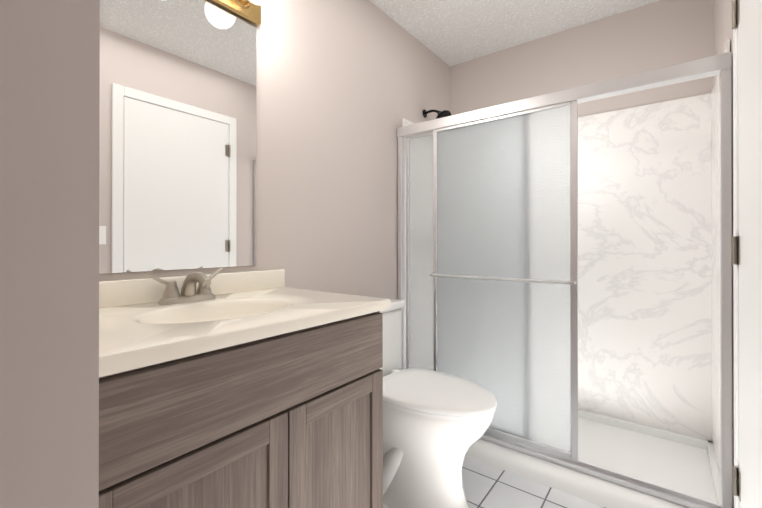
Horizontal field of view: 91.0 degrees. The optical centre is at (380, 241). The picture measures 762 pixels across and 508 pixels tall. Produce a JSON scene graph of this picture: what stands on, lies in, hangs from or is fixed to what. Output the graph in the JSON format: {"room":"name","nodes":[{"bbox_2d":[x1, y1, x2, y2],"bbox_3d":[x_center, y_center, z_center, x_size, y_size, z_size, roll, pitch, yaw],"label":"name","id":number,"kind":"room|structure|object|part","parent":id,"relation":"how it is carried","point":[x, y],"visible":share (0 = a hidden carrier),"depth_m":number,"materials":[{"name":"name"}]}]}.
{"room":"bathroom","nodes":[
{"label":"bathroom","id":0,"kind":"room"},
{"bbox_2d":[0,0,99,507],"bbox_3d":[-0.681,-0.124,0.639,0.757,2.440,0.120,0,0,37],"label":"wall","id":1,"kind":"structure","parent":0,"point":[49,235],"depth_m":0.42,"materials":[{"name":"beige paint"}]},
{"bbox_2d":[99,0,449,299],"bbox_3d":[-0.677,-0.123,1.352,0.100,2.440,4.040,0,0,37],"label":"wall","id":2,"kind":"structure","parent":0,"point":[344,88],"depth_m":1.85,"materials":[{"name":"beige paint"}]},
{"bbox_2d":[99,0,255,273],"bbox_3d":[-0.687,-0.383,1.247,0.005,0.950,0.620,0,0,37],"label":"mirror","id":3,"kind":"object","parent":2,"relation":"attached to","point":[177,144],"visible":0.73,"depth_m":1.25,"materials":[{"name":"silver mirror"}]},
{"bbox_2d":[209,0,270,25],"bbox_3d":[-0.617,-0.925,1.189,0.190,0.120,0.650,0,0,37],"label":"sconce","id":4,"kind":"object","parent":2,"relation":"attached to","point":[249,10],"visible":1,"depth_m":1.41,"materials":[{"name":"gold metal"}]},
{"bbox_3d":[-0.445,-0.925,1.353,0.116,0.116,0.116,0,0,37],"label":"bulb","id":5,"kind":"part","parent":4,"relation":"part of","materials":[{"name":"white glass"}]},
{"bbox_2d":[383,456,604,507],"bbox_3d":[-0.038,1.121,0.862,1.705,0.050,4.040,0,0,37],"label":"floor","id":6,"kind":"structure","parent":0,"point":[485,485],"depth_m":1.64,"materials":[{"name":"tile"}]},
{"bbox_2d":[99,268,389,507],"bbox_3d":[-0.453,0.593,1.084,0.570,1.008,0.852,0,0,37],"label":"bathroom vanity","id":7,"kind":"object","parent":6,"relation":"on","point":[255,389],"visible":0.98,"depth_m":0.90,"materials":[{"name":"brown wood"}]},
{"bbox_2d":[99,269,389,377],"bbox_3d":[-0.453,0.209,1.085,0.570,0.205,0.852,0,0,37],"label":"countertop","id":8,"kind":"structure","parent":7,"relation":"on","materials":[{"name":"white stone"}]},
{"bbox_2d":[144,268,222,304],"bbox_3d":[-0.581,0.139,1.171,0.154,0.101,0.246,0,0,37],"label":"faucet","id":9,"kind":"object","parent":8,"relation":"on","point":[189,295],"depth_m":1.16,"materials":[{"name":"silver metal"}]},
{"bbox_2d":[376,297,496,507],"bbox_3d":[0.121,0.714,1.659,0.787,0.835,0.410,0,0,37],"label":"toilet","id":10,"kind":"object","parent":6,"relation":"on","point":[436,424],"visible":0.56,"depth_m":1.49,"materials":[{"name":"white ceramic"}]},
{"bbox_3d":[0.222,0.631,1.583,0.533,0.042,0.394,0,0,37],"label":"seat","id":11,"kind":"part","parent":10,"relation":"part of","materials":[{"name":"white plastic"}]},
{"bbox_2d":[397,39,732,507],"bbox_3d":[0.883,0.098,2.077,1.500,2.003,0.786,0,0,37],"label":"shower","id":12,"kind":"object","parent":6,"relation":"on","point":[564,282],"visible":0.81,"depth_m":1.97,"materials":[{"name":"glass"}]},
{"bbox_3d":[0.447,0.173,2.063,0.735,1.641,0.014,0,0,37],"label":"panel frame","id":13,"kind":"part","parent":12,"relation":"part of","materials":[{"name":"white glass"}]},
{"bbox_3d":[0.447,0.171,2.063,0.699,1.601,0.005,0,0,37],"label":"panel glass","id":14,"kind":"part","parent":12,"relation":"part of","materials":[{"name":"white"}]},
{"bbox_3d":[0.581,0.172,1.897,0.740,1.641,0.065,0,0,37],"label":"panel frame","id":15,"kind":"part","parent":12,"relation":"part of","materials":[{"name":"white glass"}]},
{"bbox_3d":[0.597,0.171,1.917,0.704,1.601,0.005,0,0,37],"label":"panel glass","id":16,"kind":"part","parent":12,"relation":"part of","materials":[{"name":"white"}]},
{"bbox_2d":[369,0,658,65],"bbox_3d":[-0.038,-1.369,0.869,1.705,0.050,4.040,0,0,37],"label":"ceiling","id":17,"kind":"structure","parent":0,"point":[451,32],"depth_m":2.25,"materials":[{"name":"white paint"}]},
{"bbox_2d":[450,0,713,116],"bbox_3d":[1.155,-0.120,2.432,1.505,2.440,0.100,0,0,37],"label":"wall","id":18,"kind":"structure","parent":0,"point":[656,35],"depth_m":2.24,"materials":[{"name":"beige paint"}]},
{"bbox_2d":[713,0,733,507],"bbox_3d":[0.600,-0.125,0.379,0.100,2.440,4.040,0,0,37],"label":"wall","id":19,"kind":"structure","parent":0,"point":[722,22],"depth_m":1.52,"materials":[{"name":"beige paint"}]},
{"bbox_2d":[732,0,740,507],"bbox_3d":[0.920,0.043,0.907,0.025,2.106,0.860,0,0,37],"label":"door frame","id":20,"kind":"structure","parent":19,"relation":"in","point":[736,233],"depth_m":1.20,"materials":[{"name":"white"}]},
{"bbox_3d":[1.136,0.017,1.199,0.015,1.590,0.060,0,0,37],"label":"side door hardware","id":21,"kind":"part","parent":20,"relation":"part of","materials":[{"name":"white wood"}]},
{"bbox_2d":[738,0,761,507],"bbox_3d":[0.926,0.070,0.902,0.010,2.028,0.728,0,0,37],"label":"door","id":22,"kind":"structure","parent":20,"relation":"attached to","point":[750,208],"depth_m":1.03,"materials":[{"name":"white"}]}
]}

